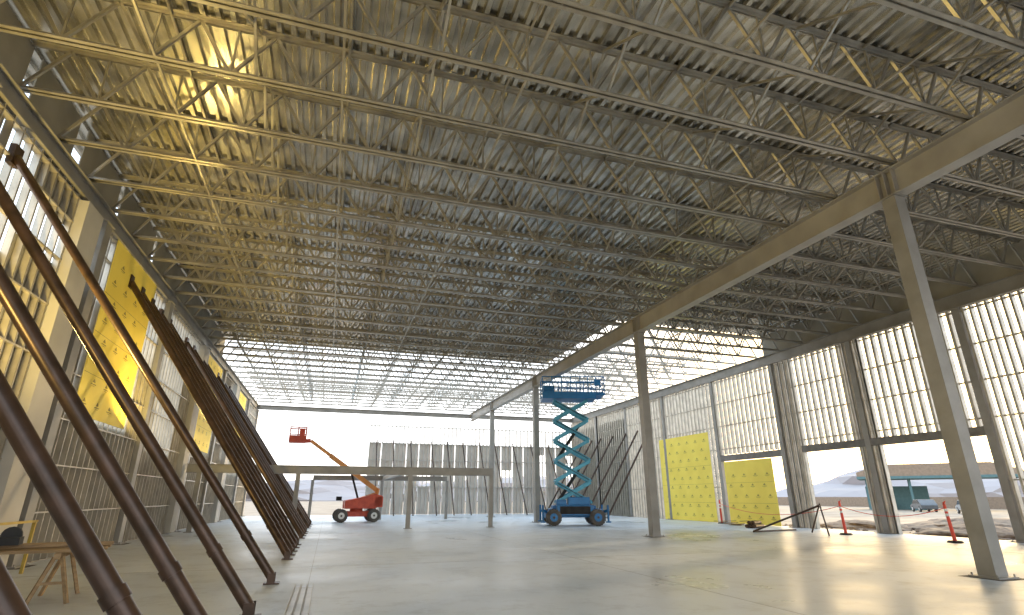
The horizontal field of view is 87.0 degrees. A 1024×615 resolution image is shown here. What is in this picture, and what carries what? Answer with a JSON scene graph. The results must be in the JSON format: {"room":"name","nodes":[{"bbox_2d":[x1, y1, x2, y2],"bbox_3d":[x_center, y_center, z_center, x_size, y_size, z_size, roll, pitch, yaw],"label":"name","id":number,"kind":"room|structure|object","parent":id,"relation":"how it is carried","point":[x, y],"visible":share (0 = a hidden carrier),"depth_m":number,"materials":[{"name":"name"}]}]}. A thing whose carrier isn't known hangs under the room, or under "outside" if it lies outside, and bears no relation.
{"room":"building construction site","nodes":[
{"label":"building construction site","id":0,"kind":"room"},
{"bbox_2d":[6,0,1023,361],"bbox_3d":[-1.715,-3.623,18.831,23.065,0.090,42.600,6,-20,-17],"label":"roof","id":1,"kind":"structure","parent":0,"point":[911,35],"depth_m":14.72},
{"bbox_2d":[0,1,225,355],"bbox_3d":[-11.976,-3.766,15.390,0.030,1.900,42.600,6,-20,-17],"label":"roof truss","id":2,"kind":"object","parent":1,"relation":"attached to","point":[16,51],"visible":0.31,"depth_m":14.82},
{"bbox_2d":[132,0,1023,414],"bbox_3d":[0.318,0.359,28.032,25.295,1.235,59.227,6,-20,-17],"label":"joist bridging","id":3,"kind":"object","parent":1,"relation":"attached to","point":[843,12],"visible":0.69,"depth_m":14.94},
{"bbox_2d":[8,513,1023,614],"bbox_3d":[0.755,10.561,24.656,33.200,0.400,62.500,6,-20,-17],"label":"floor","id":4,"kind":"structure","parent":0,"point":[870,578],"depth_m":11.97,"materials":[{"name":"concrete"}]},
{"bbox_2d":[0,557,31,614],"bbox_3d":[-4.963,-1.767,3.273,6.440,8.698,0.300,6,-20,-17],"label":"pole","id":5,"kind":"object","parent":4,"relation":"on","point":[12,602],"depth_m":2.86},
{"bbox_2d":[0,520,38,573],"bbox_3d":[-10.125,4.607,9.964,0.060,1.105,5.000,6,-20,-17],"label":"guard rail","id":6,"kind":"object","parent":4,"relation":"on","point":[34,522],"visible":0.62,"depth_m":12.02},
{"bbox_2d":[0,200,103,565],"bbox_3d":[-11.682,1.565,13.397,0.400,9.080,1.000,6,-20,-17],"label":"column","id":7,"kind":"object","parent":4,"relation":"on","point":[36,396],"visible":0.7,"depth_m":13.37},
{"bbox_2d":[0,526,113,604],"bbox_3d":[-8.195,4.178,8.781,2.708,1.148,1.200,11,-22,-28],"label":"table","id":8,"kind":"object","parent":4,"relation":"on","point":[11,538],"visible":0.9,"depth_m":8.82,"materials":[{"name":"wood"}]},
{"bbox_2d":[6,220,115,569],"bbox_3d":[-12.144,1.881,14.464,0.920,9.270,0.920,6,-20,-17],"label":"steel column","id":9,"kind":"structure","parent":4,"relation":"on","point":[14,561],"depth_m":14.41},
{"bbox_2d":[0,61,259,409],"bbox_3d":[-14.651,-0.142,23.449,0.300,0.500,61.000,6,-20,-17],"label":"beam","id":10,"kind":"structure","parent":9,"relation":"on","point":[19,104],"depth_m":14.50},
{"bbox_2d":[248,376,488,403],"bbox_3d":[-12.104,7.389,48.108,20.800,1.280,0.210,6,-20,-17],"label":"joist","id":11,"kind":"object","parent":10,"relation":"on","point":[358,395],"depth_m":47.71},
{"bbox_2d":[245,371,493,399],"bbox_3d":[-11.538,6.806,46.446,20.800,1.280,0.210,6,-20,-17],"label":"joist","id":12,"kind":"object","parent":10,"relation":"on","point":[478,398],"depth_m":46.00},
{"bbox_2d":[242,366,499,396],"bbox_3d":[-10.973,6.222,44.784,20.800,1.280,0.210,6,-20,-17],"label":"joist","id":13,"kind":"object","parent":10,"relation":"on","point":[260,382],"depth_m":44.28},
{"bbox_2d":[238,362,505,392],"bbox_3d":[-10.407,5.639,43.122,20.800,1.280,0.210,6,-20,-17],"label":"joist","id":14,"kind":"object","parent":10,"relation":"on","point":[301,380],"depth_m":42.64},
{"bbox_2d":[234,355,512,389],"bbox_3d":[-9.842,5.056,41.460,20.800,1.280,0.210,6,-20,-17],"label":"joist","id":15,"kind":"object","parent":10,"relation":"on","point":[300,375],"depth_m":41.03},
{"bbox_2d":[229,348,519,384],"bbox_3d":[-9.276,4.472,39.798,20.800,1.280,0.210,6,-20,-17],"label":"joist","id":16,"kind":"object","parent":10,"relation":"on","point":[289,353],"depth_m":39.35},
{"bbox_2d":[225,341,527,380],"bbox_3d":[-8.711,3.889,38.135,20.800,1.280,0.210,6,-20,-17],"label":"joist","id":17,"kind":"object","parent":10,"relation":"on","point":[249,361],"depth_m":37.65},
{"bbox_2d":[220,333,535,375],"bbox_3d":[-8.145,3.306,36.473,20.800,1.280,0.210,6,-20,-17],"label":"joist","id":18,"kind":"object","parent":10,"relation":"on","point":[357,345],"depth_m":35.97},
{"bbox_2d":[214,325,544,370],"bbox_3d":[-7.580,2.722,34.811,20.800,1.280,0.210,6,-20,-17],"label":"joist","id":19,"kind":"object","parent":10,"relation":"on","point":[221,326],"depth_m":34.37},
{"bbox_2d":[208,316,554,364],"bbox_3d":[-7.014,2.139,33.149,20.800,1.280,0.210,6,-20,-17],"label":"joist","id":20,"kind":"object","parent":10,"relation":"on","point":[210,337],"depth_m":32.64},
{"bbox_2d":[201,305,566,357],"bbox_3d":[-6.449,1.556,31.487,20.800,1.280,0.210,6,-20,-17],"label":"joist","id":21,"kind":"object","parent":10,"relation":"on","point":[205,328],"depth_m":30.92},
{"bbox_2d":[193,296,578,350],"bbox_3d":[-5.883,0.972,29.825,20.800,1.280,0.210,6,-20,-17],"label":"joist","id":22,"kind":"object","parent":10,"relation":"on","point":[225,319],"depth_m":29.29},
{"bbox_2d":[184,281,591,342],"bbox_3d":[-5.317,0.389,28.163,20.800,1.280,0.210,6,-20,-17],"label":"joist","id":23,"kind":"object","parent":10,"relation":"on","point":[436,327],"depth_m":27.61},
{"bbox_2d":[173,265,606,334],"bbox_3d":[-4.752,-0.194,26.501,20.800,1.280,0.210,6,-20,-17],"label":"joist","id":24,"kind":"object","parent":10,"relation":"on","point":[268,276],"depth_m":25.94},
{"bbox_2d":[161,247,622,324],"bbox_3d":[-4.186,-0.778,24.839,20.800,1.280,0.210,6,-20,-17],"label":"joist","id":25,"kind":"object","parent":10,"relation":"on","point":[264,260],"depth_m":24.24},
{"bbox_2d":[0,369,141,614],"bbox_3d":[-5.391,-1.325,4.530,6.440,8.698,0.300,6,-20,-17],"label":"pole","id":26,"kind":"object","parent":4,"relation":"on","point":[114,596],"visible":1,"depth_m":4.13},
{"bbox_2d":[0,263,207,614],"bbox_3d":[-5.880,-0.821,5.968,6.440,8.698,0.300,6,-20,-17],"label":"pole","id":27,"kind":"object","parent":4,"relation":"on","point":[170,571],"visible":1,"depth_m":5.62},
{"bbox_2d":[0,101,256,562],"bbox_3d":[-14.651,4.456,21.835,0.160,9.246,61.000,6,-20,-17],"label":"studs","id":28,"kind":"object","parent":4,"relation":"on","point":[75,464],"visible":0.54,"depth_m":16.08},
{"bbox_2d":[0,233,45,428],"bbox_3d":[-11.816,2.395,12.893,0.018,7.180,4.700,6,-20,-17],"label":"sheathing","id":29,"kind":"object","parent":28,"relation":"attached to","point":[16,235],"visible":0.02,"depth_m":12.42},
{"bbox_2d":[31,162,71,223],"bbox_3d":[-11.465,-2.865,13.578,0.016,1.000,2.400,6,-20,-17],"label":"sheathing","id":30,"kind":"object","parent":28,"relation":"attached to","point":[39,167],"visible":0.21,"depth_m":13.19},
{"bbox_2d":[77,240,246,452],"bbox_3d":[-16.947,5.086,29.514,0.021,5.450,29.800,6,-20,-17],"label":"panels","id":31,"kind":"object","parent":28,"relation":"attached to","point":[95,394],"depth_m":17.84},
{"bbox_2d":[0,180,261,614],"bbox_3d":[-6.613,-0.064,8.124,6.440,8.698,0.300,6,-20,-17],"label":"pole","id":32,"kind":"object","parent":4,"relation":"on","point":[214,551],"visible":1,"depth_m":7.86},
{"bbox_2d":[4,143,279,584],"bbox_3d":[-7.622,0.976,11.089,6.440,8.698,0.300,6,-20,-17],"label":"pole","id":33,"kind":"object","parent":4,"relation":"on","point":[15,159],"visible":1,"depth_m":10.98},
{"bbox_2d":[112,300,175,544],"bbox_3d":[-14.345,4.152,20.933,0.920,9.270,0.920,6,-20,-17],"label":"steel column","id":34,"kind":"structure","parent":4,"relation":"on","point":[138,446],"depth_m":20.72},
{"bbox_2d":[163,345,208,532],"bbox_3d":[-16.344,6.373,27.097,0.400,9.080,0.900,6,-20,-17],"label":"pier","id":35,"kind":"object","parent":4,"relation":"on","point":[172,512],"visible":0.57,"depth_m":26.50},
{"bbox_2d":[174,348,211,531],"bbox_3d":[-16.729,6.611,27.940,0.920,9.270,0.920,6,-20,-17],"label":"steel column","id":36,"kind":"structure","parent":4,"relation":"on","point":[209,348],"depth_m":27.66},
{"bbox_2d":[128,274,292,559],"bbox_3d":[-9.481,2.877,16.504,7.176,8.698,0.340,-2,-19,7],"label":"pole","id":37,"kind":"object","parent":4,"relation":"on","point":[270,525],"visible":0.99,"depth_m":16.12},
{"bbox_2d":[199,370,228,514],"bbox_3d":[-18.472,8.408,33.061,0.920,9.270,0.920,6,-20,-17],"label":"steel column","id":38,"kind":"structure","parent":4,"relation":"on","point":[201,507],"depth_m":32.64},
{"bbox_2d":[141,287,295,554],"bbox_3d":[-9.848,3.255,17.582,7.176,8.698,0.340,-2,-19,7],"label":"pole","id":39,"kind":"object","parent":4,"relation":"on","point":[143,289],"visible":0.5,"depth_m":17.26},
{"bbox_2d":[151,298,297,551],"bbox_3d":[-10.214,3.634,18.660,7.176,8.698,0.340,-2,-19,7],"label":"pole","id":40,"kind":"object","parent":4,"relation":"on","point":[277,517],"visible":0.44,"depth_m":18.36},
{"bbox_2d":[210,385,239,522],"bbox_3d":[-19.752,9.889,37.114,0.400,9.080,1.000,6,-20,-17],"label":"pier","id":41,"kind":"object","parent":4,"relation":"on","point":[221,476],"visible":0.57,"depth_m":36.16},
{"bbox_2d":[159,308,299,547],"bbox_3d":[-10.612,4.044,19.828,7.176,8.698,0.340,-2,-19,7],"label":"pole","id":42,"kind":"object","parent":4,"relation":"on","point":[161,310],"visible":0.51,"depth_m":19.57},
{"bbox_2d":[170,319,300,544],"bbox_3d":[-11.009,4.454,20.996,7.176,8.698,0.340,-2,-19,7],"label":"pole","id":43,"kind":"object","parent":4,"relation":"on","point":[171,321],"visible":0.43,"depth_m":20.71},
{"bbox_2d":[184,337,304,538],"bbox_3d":[-11.970,5.448,23.829,7.048,8.698,0.333,-2,-19,5],"label":"pole","id":44,"kind":"object","parent":4,"relation":"on","point":[255,458],"visible":0.91,"depth_m":23.57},
{"bbox_2d":[193,345,305,535],"bbox_3d":[-12.429,5.921,25.176,7.048,8.698,0.333,-2,-19,5],"label":"pole","id":45,"kind":"object","parent":4,"relation":"on","point":[194,346],"visible":0.45,"depth_m":24.98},
{"bbox_2d":[203,360,307,533],"bbox_3d":[-12.918,6.425,26.614,7.048,8.698,0.333,-2,-19,5],"label":"pole","id":46,"kind":"object","parent":4,"relation":"on","point":[205,363],"visible":0.45,"depth_m":26.36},
{"bbox_2d":[208,364,308,531],"bbox_3d":[-13.346,6.867,27.872,7.048,8.698,0.333,-2,-19,5],"label":"pole","id":47,"kind":"object","parent":4,"relation":"on","point":[208,364],"visible":0.4,"depth_m":27.65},
{"bbox_2d":[217,372,308,527],"bbox_3d":[-14.416,7.970,31.016,7.048,8.698,0.333,-2,-19,5],"label":"pole","id":48,"kind":"object","parent":4,"relation":"on","point":[267,458],"visible":0.74,"depth_m":30.98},
{"bbox_2d":[225,383,310,526],"bbox_3d":[-15.027,8.601,32.813,7.048,8.698,0.333,-2,-19,5],"label":"pole","id":49,"kind":"object","parent":4,"relation":"on","point":[225,383],"visible":0.46,"depth_m":32.78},
{"bbox_2d":[229,386,312,524],"bbox_3d":[-15.792,9.389,35.059,7.048,8.698,0.333,-2,-19,5],"label":"pole","id":50,"kind":"object","parent":4,"relation":"on","point":[232,392],"visible":0.58,"depth_m":35.09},
{"bbox_2d":[284,584,312,614],"bbox_3d":[-3.442,4.743,8.796,0.320,0.065,2.900,6,-20,-17],"label":"bundle","id":51,"kind":"object","parent":4,"relation":"on","point":[297,604],"visible":1,"depth_m":8.60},
{"bbox_2d":[289,426,382,522],"bbox_3d":[-12.095,11.428,36.940,6.484,6.094,2.116,8,-21,-21],"label":"boom lift","id":52,"kind":"object","parent":4,"relation":"on","point":[371,501],"visible":1,"depth_m":36.42,"materials":[{"name":"metal"}]},
{"bbox_2d":[289,426,310,443],"bbox_3d":[-14.444,8.725,36.893,1.425,1.023,1.101,8,-21,-21],"label":"basket","id":53,"kind":"object","parent":52,"relation":"on","point":[298,438],"depth_m":36.43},
{"bbox_2d":[183,464,492,532],"bbox_3d":[-8.552,10.030,28.521,15.800,3.157,0.400,6,-20,-17],"label":"steel frame","id":54,"kind":"object","parent":4,"relation":"on","point":[298,470],"visible":0.84,"depth_m":29.03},
{"bbox_2d":[308,475,447,519],"bbox_3d":[-7.985,12.387,35.183,10.200,3.122,12.710,6,-20,-17],"label":"steel frame","id":55,"kind":"object","parent":4,"relation":"on","point":[382,478],"visible":0.83,"depth_m":40.94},
{"bbox_2d":[364,425,574,514],"bbox_3d":[-3.646,16.656,55.246,21.700,8.320,0.200,6,-20,-17],"label":"studs","id":56,"kind":"object","parent":4,"relation":"on","point":[382,442],"visible":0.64,"depth_m":55.29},
{"bbox_2d":[364,443,572,514],"bbox_3d":[-3.510,17.489,55.145,22.070,6.680,0.020,6,-20,-17],"label":"framing","id":57,"kind":"object","parent":56,"relation":"attached to","point":[384,453],"visible":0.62,"depth_m":54.54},
{"bbox_2d":[375,440,573,515],"bbox_3d":[-3.261,16.545,52.801,19.720,6.916,4.600,6,-20,-17],"label":"poles","id":58,"kind":"object","parent":4,"relation":"on","point":[376,440],"visible":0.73,"depth_m":52.55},
{"bbox_2d":[487,410,494,516],"bbox_3d":[-1.820,13.728,47.991,0.860,9.120,0.860,6,-20,-17],"label":"steel column","id":59,"kind":"structure","parent":4,"relation":"on","point":[492,412],"depth_m":48.36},
{"bbox_2d":[27,517,1022,614],"bbox_3d":[0.679,10.455,24.945,32.200,0.012,61.000,6,-20,-17],"label":"joint","id":60,"kind":"object","parent":4,"relation":"on","point":[323,517],"visible":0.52,"depth_m":15.26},
{"bbox_2d":[532,387,540,522],"bbox_3d":[1.696,10.102,37.659,0.860,9.120,0.860,6,-20,-17],"label":"steel column","id":61,"kind":"structure","parent":4,"relation":"on","point":[535,390],"depth_m":37.48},
{"bbox_2d":[538,376,610,525],"bbox_3d":[3.768,8.897,33.987,4.268,8.934,2.360,1,-19,-2],"label":"scissor lift","id":62,"kind":"object","parent":4,"relation":"on","point":[579,505],"visible":1,"depth_m":33.62,"materials":[{"name":"metal"}]},
{"bbox_2d":[560,506,590,513],"bbox_3d":[3.753,11.990,31.942,1.800,0.430,0.090,1,-19,-2],"label":"tray","id":63,"kind":"object","parent":62,"relation":"on","point":[563,509],"depth_m":31.92,"materials":[{"name":"metal"}]},
{"bbox_2d":[594,417,600,506],"bbox_3d":[8.518,15.452,53.130,0.800,9.270,0.800,6,-20,-17],"label":"steel column","id":64,"kind":"structure","parent":4,"relation":"on","point":[595,418],"depth_m":53.17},
{"bbox_2d":[622,408,632,516],"bbox_3d":[10.353,13.560,47.739,0.800,9.270,0.800,6,-20,-17],"label":"steel column","id":65,"kind":"structure","parent":4,"relation":"on","point":[624,410],"depth_m":47.59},
{"bbox_2d":[632,331,664,536],"bbox_3d":[6.128,5.530,24.633,0.860,9.120,0.860,6,-20,-17],"label":"steel column","id":66,"kind":"structure","parent":4,"relation":"on","point":[639,342],"depth_m":24.37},
{"bbox_2d":[658,397,673,519],"bbox_3d":[12.187,11.668,42.349,0.800,9.270,0.800,6,-20,-17],"label":"steel column","id":67,"kind":"structure","parent":4,"relation":"on","point":[660,398],"depth_m":42.54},
{"bbox_2d":[708,382,730,522],"bbox_3d":[14.113,9.682,36.689,0.800,9.270,0.800,6,-20,-17],"label":"steel column","id":68,"kind":"structure","parent":4,"relation":"on","point":[720,464],"depth_m":36.24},
{"bbox_2d":[765,364,799,527],"bbox_3d":[15.855,7.884,31.568,0.800,9.270,0.800,6,-20,-17],"label":"steel column","id":69,"kind":"structure","parent":4,"relation":"on","point":[769,366],"depth_m":31.41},
{"bbox_2d":[753,503,829,535],"bbox_3d":[13.681,9.875,25.313,3.312,1.317,3.301,11,-22,-28],"label":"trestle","id":70,"kind":"object","parent":4,"relation":"on","point":[818,505],"visible":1,"depth_m":25.28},
{"bbox_2d":[571,290,1023,533],"bbox_3d":[15.990,7.734,31.177,0.220,9.246,61.120,6,-20,-17],"label":"studs","id":71,"kind":"object","parent":4,"relation":"on","point":[687,412],"visible":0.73,"depth_m":29.57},
{"bbox_2d":[659,432,781,525],"bbox_3d":[13.624,11.609,37.182,0.031,5.880,11.800,6,-20,-17],"label":"panels","id":72,"kind":"object","parent":71,"relation":"attached to","point":[751,487],"depth_m":37.41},
{"bbox_2d":[720,426,985,461],"bbox_3d":[16.640,7.573,29.050,0.260,0.450,16.600,6,-20,-17],"label":"header","id":73,"kind":"object","parent":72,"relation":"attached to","point":[973,431],"visible":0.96,"depth_m":26.91,"materials":[{"name":"metal"}]},
{"bbox_2d":[842,340,892,533],"bbox_3d":[17.537,6.150,26.627,0.800,9.270,0.800,6,-20,-17],"label":"steel column","id":74,"kind":"structure","parent":4,"relation":"on","point":[882,511],"depth_m":26.44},
{"bbox_2d":[571,271,1023,423],"bbox_3d":[16.008,3.042,32.763,0.300,0.600,61.000,6,-20,-17],"label":"beam","id":75,"kind":"structure","parent":74,"relation":"on","point":[1003,286],"depth_m":28.55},
{"bbox_2d":[257,405,572,422],"bbox_3d":[-8.645,11.010,55.527,32.200,0.400,0.300,6,-20,-17],"label":"beam","id":76,"kind":"structure","parent":75,"relation":"attached to","point":[261,407],"depth_m":54.56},
{"bbox_2d":[515,375,636,396],"bbox_3d":[5.583,6.696,46.132,11.400,1.280,0.210,6,-20,-17],"label":"joist","id":77,"kind":"object","parent":75,"relation":"on","point":[622,394],"depth_m":46.84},
{"bbox_2d":[522,369,637,392],"bbox_3d":[6.148,6.112,44.470,11.400,1.280,0.210,6,-20,-17],"label":"joist","id":78,"kind":"object","parent":75,"relation":"on","point":[577,374],"depth_m":44.71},
{"bbox_2d":[528,364,659,389],"bbox_3d":[6.714,5.529,42.808,11.400,1.280,0.210,6,-20,-17],"label":"joist","id":79,"kind":"object","parent":75,"relation":"on","point":[613,385],"depth_m":43.03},
{"bbox_2d":[537,359,672,384],"bbox_3d":[7.279,4.946,41.146,11.400,1.280,0.210,6,-20,-17],"label":"joist","id":80,"kind":"object","parent":75,"relation":"on","point":[546,360],"depth_m":41.13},
{"bbox_2d":[547,352,686,380],"bbox_3d":[7.845,4.362,39.484,11.400,1.280,0.210,6,-20,-17],"label":"joist","id":81,"kind":"object","parent":75,"relation":"on","point":[584,372],"depth_m":39.45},
{"bbox_2d":[558,346,702,375],"bbox_3d":[8.410,3.779,37.822,11.400,1.280,0.210,6,-20,-17],"label":"joist","id":82,"kind":"object","parent":75,"relation":"on","point":[595,366],"depth_m":37.93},
{"bbox_2d":[569,339,718,370],"bbox_3d":[8.976,3.196,36.160,11.400,1.280,0.210,6,-20,-17],"label":"joist","id":83,"kind":"object","parent":75,"relation":"on","point":[607,360],"depth_m":36.40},
{"bbox_2d":[579,332,736,364],"bbox_3d":[9.542,2.612,34.498,11.400,1.280,0.210,6,-20,-17],"label":"joist","id":84,"kind":"object","parent":75,"relation":"on","point":[662,357],"depth_m":34.74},
{"bbox_2d":[592,322,757,357],"bbox_3d":[10.107,2.029,32.836,11.400,1.280,0.210,6,-20,-17],"label":"joist","id":85,"kind":"object","parent":75,"relation":"on","point":[736,354],"depth_m":33.08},
{"bbox_2d":[762,240,1023,355],"bbox_3d":[20.640,-2.423,19.895,0.030,1.450,31.600,6,-20,-17],"label":"roof truss","id":86,"kind":"object","parent":75,"relation":"attached to","point":[981,273],"visible":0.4,"depth_m":25.84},
{"bbox_2d":[878,192,1023,580],"bbox_3d":[10.133,1.399,12.863,0.860,9.120,0.860,6,-20,-17],"label":"steel column","id":87,"kind":"structure","parent":4,"relation":"on","point":[988,557],"depth_m":12.49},
{"bbox_2d":[470,88,1023,420],"bbox_3d":[5.059,1.963,29.416,0.380,0.780,61.000,6,-20,-17],"label":"girder","id":88,"kind":"object","parent":87,"relation":"on","point":[1003,122],"depth_m":16.19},
{"bbox_2d":[256,388,474,411],"bbox_3d":[-13.800,9.139,53.094,20.800,1.280,0.210,6,-20,-17],"label":"joist","id":89,"kind":"object","parent":88,"relation":"on","point":[339,404],"depth_m":52.83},
{"bbox_2d":[254,384,478,408],"bbox_3d":[-13.235,8.556,51.432,20.800,1.280,0.210,6,-20,-17],"label":"joist","id":90,"kind":"object","parent":88,"relation":"on","point":[280,386],"depth_m":50.95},
{"bbox_2d":[251,380,483,406],"bbox_3d":[-12.669,7.972,49.770,20.800,1.280,0.210,6,-20,-17],"label":"joist","id":91,"kind":"object","parent":88,"relation":"on","point":[305,396],"depth_m":49.32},
{"bbox_2d":[148,226,642,313],"bbox_3d":[-3.621,-1.361,23.177,20.800,1.280,0.210,6,-20,-17],"label":"joist","id":92,"kind":"object","parent":88,"relation":"on","point":[190,261],"depth_m":22.55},
{"bbox_2d":[131,202,663,301],"bbox_3d":[-3.055,-1.945,21.515,20.800,1.280,0.210,6,-20,-17],"label":"joist","id":93,"kind":"object","parent":88,"relation":"on","point":[253,220],"depth_m":20.83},
{"bbox_2d":[111,173,688,286],"bbox_3d":[-2.490,-2.528,19.853,20.800,1.280,0.210,6,-20,-17],"label":"joist","id":94,"kind":"object","parent":88,"relation":"on","point":[246,195],"depth_m":19.15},
{"bbox_2d":[87,138,717,270],"bbox_3d":[-1.924,-3.111,18.191,20.800,1.280,0.210,6,-20,-17],"label":"joist","id":95,"kind":"object","parent":88,"relation":"on","point":[151,186],"depth_m":17.39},
{"bbox_2d":[57,101,750,250],"bbox_3d":[-1.359,-3.695,16.529,20.800,1.280,0.210,6,-20,-17],"label":"joist","id":96,"kind":"object","parent":88,"relation":"on","point":[127,148],"depth_m":15.63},
{"bbox_2d":[18,39,790,227],"bbox_3d":[-0.793,-4.278,14.867,20.800,1.280,0.210,6,-20,-17],"label":"joist","id":97,"kind":"object","parent":88,"relation":"on","point":[69,51],"depth_m":13.94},
{"bbox_2d":[0,0,838,199],"bbox_3d":[-0.228,-4.861,13.205,20.800,1.280,0.210,6,-20,-17],"label":"joist","id":98,"kind":"object","parent":88,"relation":"on","point":[64,38],"depth_m":12.51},
{"bbox_2d":[475,400,573,416],"bbox_3d":[1.624,10.779,57.767,11.400,1.280,0.210,6,-20,-17],"label":"joist","id":99,"kind":"object","parent":88,"relation":"on","point":[514,412],"depth_m":57.52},
{"bbox_2d":[485,393,590,411],"bbox_3d":[2.755,9.612,54.443,11.400,1.280,0.210,6,-20,-17],"label":"joist","id":100,"kind":"object","parent":88,"relation":"on","point":[512,406],"depth_m":54.09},
{"bbox_2d":[188,0,897,165],"bbox_3d":[0.338,-5.445,11.543,20.800,1.280,0.210,6,-20,-17],"label":"joist","id":101,"kind":"object","parent":88,"relation":"on","point":[305,22],"depth_m":11.87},
{"bbox_2d":[607,312,779,350],"bbox_3d":[10.673,1.446,31.174,11.400,1.280,0.210,6,-20,-17],"label":"joist","id":102,"kind":"object","parent":88,"relation":"on","point":[654,337],"depth_m":31.33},
{"bbox_2d":[624,301,803,343],"bbox_3d":[11.238,0.862,29.512,11.400,1.280,0.210,6,-20,-17],"label":"joist","id":103,"kind":"object","parent":88,"relation":"on","point":[673,327],"depth_m":29.66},
{"bbox_2d":[642,289,829,334],"bbox_3d":[11.804,0.279,27.850,11.400,1.280,0.210,6,-20,-17],"label":"joist","id":104,"kind":"object","parent":88,"relation":"on","point":[808,329],"depth_m":27.93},
{"bbox_2d":[529,0,972,122],"bbox_3d":[0.903,-6.028,9.881,20.800,1.280,0.210,6,-20,-17],"label":"joist","id":105,"kind":"object","parent":88,"relation":"on","point":[630,22],"depth_m":11.38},
{"bbox_2d":[663,274,859,324],"bbox_3d":[12.369,-0.304,26.188,11.400,1.280,0.210,6,-20,-17],"label":"joist","id":106,"kind":"object","parent":88,"relation":"on","point":[743,308],"depth_m":26.23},
{"bbox_2d":[688,258,894,313],"bbox_3d":[12.935,-0.888,24.526,11.400,1.280,0.210,6,-20,-17],"label":"joist","id":107,"kind":"object","parent":88,"relation":"on","point":[772,295],"depth_m":24.60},
{"bbox_2d":[716,240,933,300],"bbox_3d":[13.500,-1.471,22.864,11.400,1.280,0.210,6,-20,-17],"label":"joist","id":108,"kind":"object","parent":88,"relation":"on","point":[777,276],"depth_m":22.73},
{"bbox_2d":[751,222,979,286],"bbox_3d":[14.066,-2.054,21.202,11.400,1.280,0.210,6,-20,-17],"label":"joist","id":109,"kind":"object","parent":88,"relation":"on","point":[814,258],"depth_m":21.08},
{"bbox_2d":[784,192,1023,270],"bbox_3d":[14.631,-2.638,19.540,11.400,1.280,0.210,6,-20,-17],"label":"joist","id":110,"kind":"object","parent":88,"relation":"on","point":[858,237],"depth_m":19.82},
{"bbox_2d":[831,161,1023,238],"bbox_3d":[15.197,-3.221,17.878,11.400,1.280,0.210,6,-20,-17],"label":"joist","id":111,"kind":"object","parent":88,"relation":"on","point":[943,218],"depth_m":17.66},
{"bbox_2d":[870,0,1023,53],"bbox_3d":[1.469,-6.611,8.219,20.800,1.280,0.210,6,-20,-17],"label":"joist","id":112,"kind":"object","parent":88,"relation":"on","point":[1012,41],"depth_m":10.25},
{"bbox_2d":[887,123,1023,196],"bbox_3d":[15.762,-3.805,16.216,11.400,1.280,0.210,6,-20,-17],"label":"joist","id":113,"kind":"object","parent":88,"relation":"on","point":[973,180],"depth_m":15.31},
{"bbox_2d":[956,75,1023,139],"bbox_3d":[16.328,-4.388,14.554,11.400,1.280,0.210,6,-20,-17],"label":"joist","id":114,"kind":"object","parent":88,"relation":"on","point":[983,86],"depth_m":13.24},
{"bbox_2d":[942,501,963,542],"bbox_3d":[16.433,8.024,20.251,0.499,1.465,0.499,-2,-19,4],"label":"traffic delineator","id":115,"kind":"object","parent":4,"relation":"on","point":[952,532],"visible":1,"depth_m":20.13,"materials":[{"name":"plastic"}]},
{"bbox_2d":[948,307,1023,542],"bbox_3d":[19.187,4.447,21.776,0.800,9.270,0.800,6,-20,-17],"label":"steel column","id":116,"kind":"structure","parent":4,"relation":"on","point":[993,441],"depth_m":21.56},
{"bbox_2d":[548,430,641,515],"bbox_3d":[7.399,15.144,48.961,4.535,7.036,13.160,6,-20,-17],"label":"braces","id":117,"kind":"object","parent":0,"point":[639,450],"depth_m":46.60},
{"bbox_2d":[617,72,1023,335],"bbox_3d":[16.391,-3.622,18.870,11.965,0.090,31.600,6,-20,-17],"label":"roof trusses","id":118,"kind":"structure","parent":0,"point":[1015,147],"depth_m":21.33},
{"label":"outside","id":119,"kind":"structure","parent":0,"visible":0},
{"bbox_2d":[243,501,1009,533],"bbox_3d":[9.395,46.326,126.073,420.000,0.480,410.000,6,-20,-17],"label":"ground","id":120,"kind":"structure","parent":119,"point":[317,507],"depth_m":63.63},
{"bbox_2d":[245,479,429,500],"bbox_3d":[-77.894,90.601,265.911,184.772,11.593,66.262,6,-20,-17],"label":"hill","id":121,"kind":"structure","parent":120,"relation":"on","point":[323,490],"depth_m":240.12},
{"bbox_2d":[390,476,572,501],"bbox_3d":[14.290,79.636,234.585,147.824,11.369,65.673,6,-20,-17],"label":"hill","id":122,"kind":"structure","parent":120,"relation":"on","point":[503,478],"depth_m":208.01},
{"bbox_2d":[782,517,1015,540],"bbox_3d":[23.553,11.166,27.582,11.588,0.732,19.965,6,-20,-17],"label":"excavation spoil","id":123,"kind":"object","parent":120,"relation":"on","point":[939,526],"visible":0.57,"depth_m":28.55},
{"bbox_2d":[776,469,1023,496],"bbox_3d":[109.403,47.817,142.681,90.913,10.550,64.107,6,-20,-17],"label":"hill","id":124,"kind":"structure","parent":120,"relation":"on","point":[847,484],"depth_m":121.10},
{"bbox_2d":[777,497,1023,508],"bbox_3d":[68.001,34.129,94.642,1.000,1.720,90.000,6,-20,-17],"label":"wall","id":125,"kind":"structure","parent":120,"relation":"on","point":[951,502],"depth_m":100.90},
{"bbox_2d":[910,499,938,511],"bbox_3d":[50.753,24.427,66.576,1.900,1.459,4.488,-7,-21,19],"label":"car","id":126,"kind":"object","parent":120,"relation":"on","point":[920,504],"visible":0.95,"depth_m":65.27,"materials":[{"name":"white metal"}]},
{"bbox_2d":[856,462,1023,510],"bbox_3d":[58.746,24.865,74.708,18.100,6.000,8.100,-13,-23,32],"label":"shade canopy","id":127,"kind":"object","parent":120,"relation":"on","point":[904,495],"visible":0.41,"depth_m":73.90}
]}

